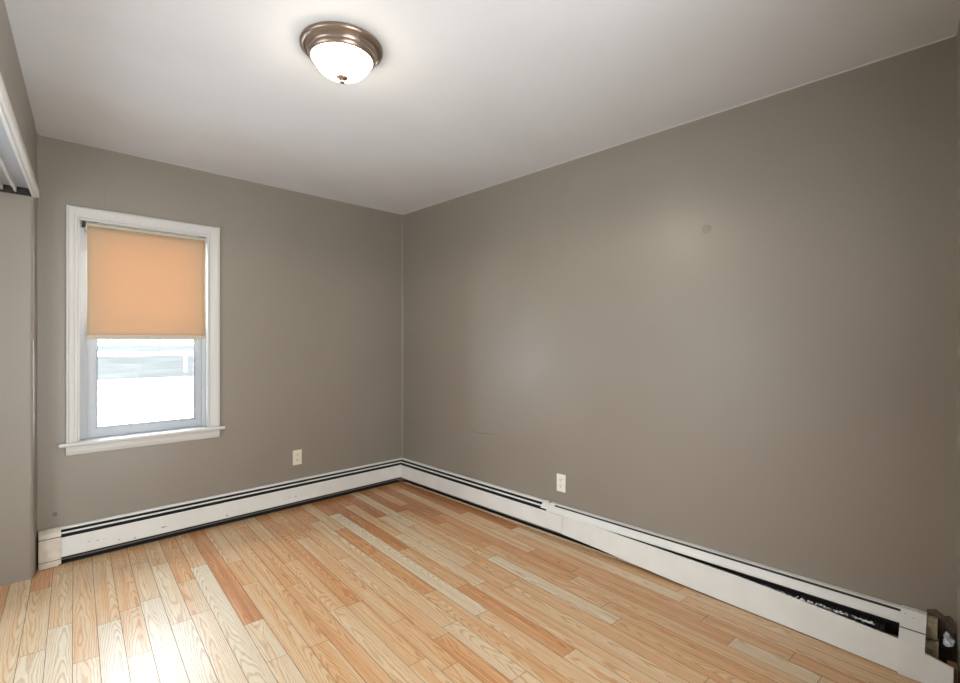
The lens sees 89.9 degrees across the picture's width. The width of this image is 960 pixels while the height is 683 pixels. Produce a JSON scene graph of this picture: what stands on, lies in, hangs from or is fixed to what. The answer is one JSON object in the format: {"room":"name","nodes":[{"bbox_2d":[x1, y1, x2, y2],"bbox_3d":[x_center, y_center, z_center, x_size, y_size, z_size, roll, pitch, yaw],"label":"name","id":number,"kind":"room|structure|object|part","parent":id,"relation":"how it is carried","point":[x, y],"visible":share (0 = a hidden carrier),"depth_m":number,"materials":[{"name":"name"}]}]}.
{"room":"empty bedroom","nodes":[
{"label":"empty bedroom","id":0,"kind":"room"},
{"bbox_2d":[0,0,34,175],"bbox_3d":[-1.260,0.050,1.060,0.170,2.420,3.745,0,0,-39],"label":"wall","id":1,"kind":"structure","parent":0,"point":[10,68],"depth_m":1.89,"materials":[{"name":"beige paint"}]},
{"bbox_2d":[0,152,16,191],"bbox_3d":[-1.807,-0.794,1.701,0.073,0.028,2.030,0,0,-39],"label":"door track","id":2,"kind":"object","parent":1,"relation":"attached to","point":[3,165],"visible":1,"depth_m":2.29,"materials":[{"name":"metal"}]},
{"bbox_2d":[0,118,27,187],"bbox_3d":[-1.799,-0.812,1.714,0.158,0.006,2.040,0,0,-39],"label":"trim","id":3,"kind":"structure","parent":1,"relation":"attached to","point":[6,149],"depth_m":2.17,"materials":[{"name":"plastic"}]},
{"bbox_2d":[0,73,39,197],"bbox_3d":[-1.719,-0.798,1.763,0.029,0.056,2.115,0,0,-39],"label":"trim","id":4,"kind":"structure","parent":1,"relation":"attached to","point":[7,116],"depth_m":1.85,"materials":[{"name":"grey paint"}]},
{"bbox_2d":[0,128,36,586],"bbox_3d":[-2.773,0.050,2.284,0.991,2.420,0.157,0,0,-44],"label":"wall","id":5,"kind":"structure","parent":0,"point":[18,213],"depth_m":2.52,"materials":[{"name":"beige paint"}]},
{"bbox_2d":[0,184,31,196],"bbox_3d":[-2.599,-0.791,2.338,0.615,0.042,0.008,0,0,-44],"label":"trim","id":6,"kind":"structure","parent":5,"relation":"attached to","point":[6,188],"depth_m":2.51,"materials":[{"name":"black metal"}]},
{"bbox_2d":[37,134,401,566],"bbox_3d":[-1.956,0.050,3.293,3.570,2.420,0.151,0,0,-44],"label":"wall","id":7,"kind":"structure","parent":0,"point":[311,285],"depth_m":3.49,"materials":[{"name":"beige paint"}]},
{"bbox_2d":[58,205,224,455],"bbox_3d":[-2.149,-0.063,3.101,0.868,1.446,0.238,0,0,-44],"label":"window","id":8,"kind":"structure","parent":7,"relation":"in","point":[83,433],"depth_m":2.92,"materials":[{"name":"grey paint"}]},
{"bbox_3d":[-2.167,-0.065,3.116,0.672,1.296,0.100,0,0,-44],"label":"vinyl frame","id":9,"kind":"part","parent":8,"relation":"part of","materials":[{"name":"grey plastic"}]},
{"bbox_3d":[-2.143,0.253,3.107,0.628,0.656,0.022,0,0,-44],"label":"sash","id":10,"kind":"part","parent":8,"relation":"part of","materials":[{"name":"grey plastic"}]},
{"bbox_2d":[82,221,206,339],"bbox_3d":[-2.108,-0.362,3.069,0.660,0.700,0.038,0,0,-44],"label":"roller shade","id":11,"kind":"object","parent":8,"relation":"attached to","point":[142,284],"visible":1,"depth_m":3.04,"materials":[{"name":"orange fabric"}]},
{"bbox_2d":[38,458,401,570],"bbox_3d":[-1.564,1.157,3.515,2.456,0.205,0.079,0,0,-44],"label":"baseboard heater","id":12,"kind":"object","parent":7,"relation":"attached to","point":[55,544],"visible":0.99,"depth_m":3.20,"materials":[{"name":"white metal"}]},
{"bbox_2d":[58,458,401,529],"bbox_3d":[-1.562,1.066,3.554,2.398,0.012,0.023,0,0,-44],"label":"hood","id":13,"kind":"object","parent":12,"relation":"attached to","point":[249,491],"depth_m":3.34,"materials":[{"name":"metal"}]},
{"bbox_2d":[293,449,301,464],"bbox_3d":[-1.411,0.895,3.714,0.070,0.114,0.008,0,0,-44],"label":"electrical outlet","id":14,"kind":"object","parent":7,"relation":"attached to","point":[297,454],"visible":1,"depth_m":3.71,"materials":[{"name":"beige plastic"}]},
{"bbox_2d":[0,479,920,682],"bbox_3d":[-0.535,1.300,1.726,3.520,0.080,4.120,0,0,-44],"label":"floor","id":15,"kind":"structure","parent":0,"point":[398,582],"depth_m":2.25,"materials":[{"name":"beige wood"}]},
{"bbox_2d":[947,660,957,682],"bbox_3d":[1.720,1.218,1.752,0.028,0.085,0.044,0,0,43],"label":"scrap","id":16,"kind":"object","parent":15,"relation":"on","point":[954,665],"visible":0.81,"depth_m":1.73,"materials":[{"name":"brown wood"}]},
{"bbox_2d":[4,0,959,213],"bbox_3d":[-0.528,-1.210,1.754,3.670,0.100,4.350,0,0,-44],"label":"ceiling","id":17,"kind":"structure","parent":0,"point":[463,97],"depth_m":2.07,"materials":[{"name":"grey paint"}]},
{"bbox_2d":[300,21,382,83],"bbox_3d":[-0.542,-1.087,1.893,0.314,0.145,0.314,0,0,-44],"label":"ceiling light","id":18,"kind":"object","parent":17,"relation":"attached to","point":[344,53],"visible":1,"depth_m":1.81,"materials":[{"name":"white glass"}]},
{"bbox_3d":[-0.542,-1.080,1.893,0.217,0.080,0.217,0,0,-44],"label":"lamp shade","id":19,"kind":"part","parent":18,"relation":"part of","materials":[{"name":"white glass"}]},
{"bbox_2d":[402,35,956,663],"bbox_3d":[0.637,0.050,3.096,0.129,2.420,3.750,0,0,-44],"label":"wall","id":20,"kind":"structure","parent":0,"point":[733,331],"depth_m":2.37,"materials":[{"name":"beige paint"}]},
{"bbox_2d":[402,215,402,457],"bbox_3d":[-0.709,-0.050,4.394,0.008,2.220,0.012,0,0,-44],"label":"trim","id":21,"kind":"structure","parent":20,"relation":"attached to","point":[402,215],"depth_m":4.39,"materials":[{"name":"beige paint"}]},
{"bbox_2d":[39,35,954,214],"bbox_3d":[-0.333,-1.158,2.257,2.450,0.004,3.600,0,0,-44],"label":"trim","id":22,"kind":"structure","parent":20,"relation":"attached to","point":[953,35],"depth_m":2.73,"materials":[{"name":"grey paint"}]},
{"bbox_2d":[557,473,565,492],"bbox_3d":[0.526,0.919,3.124,0.008,0.114,0.070,0,0,-44],"label":"electrical outlet","id":23,"kind":"object","parent":20,"relation":"attached to","point":[561,479],"visible":1,"depth_m":3.12,"materials":[{"name":"white plastic"}]},
{"bbox_2d":[401,458,953,682],"bbox_3d":[0.487,1.157,3.054,0.160,0.206,3.595,0,0,-44],"label":"baseboard heater","id":24,"kind":"object","parent":20,"relation":"attached to","point":[902,639],"visible":1,"depth_m":2.28,"materials":[{"name":"white metal"}]},
{"bbox_2d":[402,458,543,501],"bbox_3d":[-0.129,1.066,3.784,0.023,0.012,1.634,0,0,-44],"label":"hood","id":25,"kind":"object","parent":24,"relation":"attached to","point":[449,474],"depth_m":3.70,"materials":[{"name":"metal"}]},
{"bbox_3d":[-0.094,1.160,3.678,0.010,0.108,1.763,0,0,-44],"label":"panel","id":26,"kind":"part","parent":24,"relation":"part of","materials":[{"name":"white metal"}]},
{"bbox_2d":[546,503,900,622],"bbox_3d":[1.067,1.083,2.531,0.058,0.047,1.760,0,0,-44],"label":"hood","id":27,"kind":"object","parent":24,"relation":"attached to","point":[872,605],"depth_m":2.35,"materials":[{"name":"metal"}]},
{"bbox_3d":[1.116,1.178,2.389,0.041,0.162,1.769,0,0,-41],"label":"loose panel","id":28,"kind":"part","parent":24,"relation":"part of","materials":[{"name":"white metal"}]},
{"bbox_2d":[943,631,955,646],"bbox_3d":[1.764,1.118,1.808,0.043,0.051,0.040,0,0,-9],"label":"plastic","id":29,"kind":"object","parent":24,"relation":"in","point":[948,641],"visible":1,"depth_m":1.80,"materials":[{"name":"white plastic"}]},
{"bbox_2d":[702,224,710,233],"bbox_3d":[1.164,-0.578,2.473,0.002,0.048,0.048,0,0,-44],"label":"stain","id":30,"kind":"object","parent":20,"relation":"attached to","point":[706,228],"depth_m":2.47,"materials":[{"name":"beige paint"}]},
{"bbox_2d":[957,21,959,682],"bbox_3d":[1.163,0.000,0.021,1.400,2.520,3.650,0,0,41],"label":"wall","id":31,"kind":"structure","parent":0,"point":[958,31],"depth_m":1.77,"materials":[{"name":"beige paint"}]},
{"label":"outside","id":32,"kind":"structure","parent":0,"visible":0},
{"bbox_2d":[98,344,192,426],"bbox_3d":[-175.154,2.110,183.690,600.000,0.200,499.700,0,0,-44],"label":"ground","id":33,"kind":"structure","parent":32,"point":[119,395],"depth_m":17.58,"materials":[{"name":"white snow"}]},
{"bbox_2d":[98,355,192,379],"bbox_3d":[-35.326,1.995,44.536,242.566,0.030,64.301,0,0,-44],"label":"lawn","id":34,"kind":"structure","parent":33,"relation":"on","point":[154,366],"depth_m":36.63,"materials":[{"name":"white plant"}]},
{"bbox_2d":[184,352,186,371],"bbox_3d":[-19.084,1.360,31.172,0.140,1.300,0.140,0,0,-44],"label":"marker post","id":35,"kind":"object","parent":34,"relation":"on","point":[185,353],"visible":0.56,"depth_m":31.11,"materials":[{"name":"white paint"}]},
{"bbox_2d":[98,345,192,351],"bbox_3d":[-145.051,1.995,171.754,512.172,0.030,247.590,0,0,-44],"label":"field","id":36,"kind":"structure","parent":33,"relation":"on","point":[101,348],"depth_m":136.05,"materials":[{"name":"white snow"}]}
]}

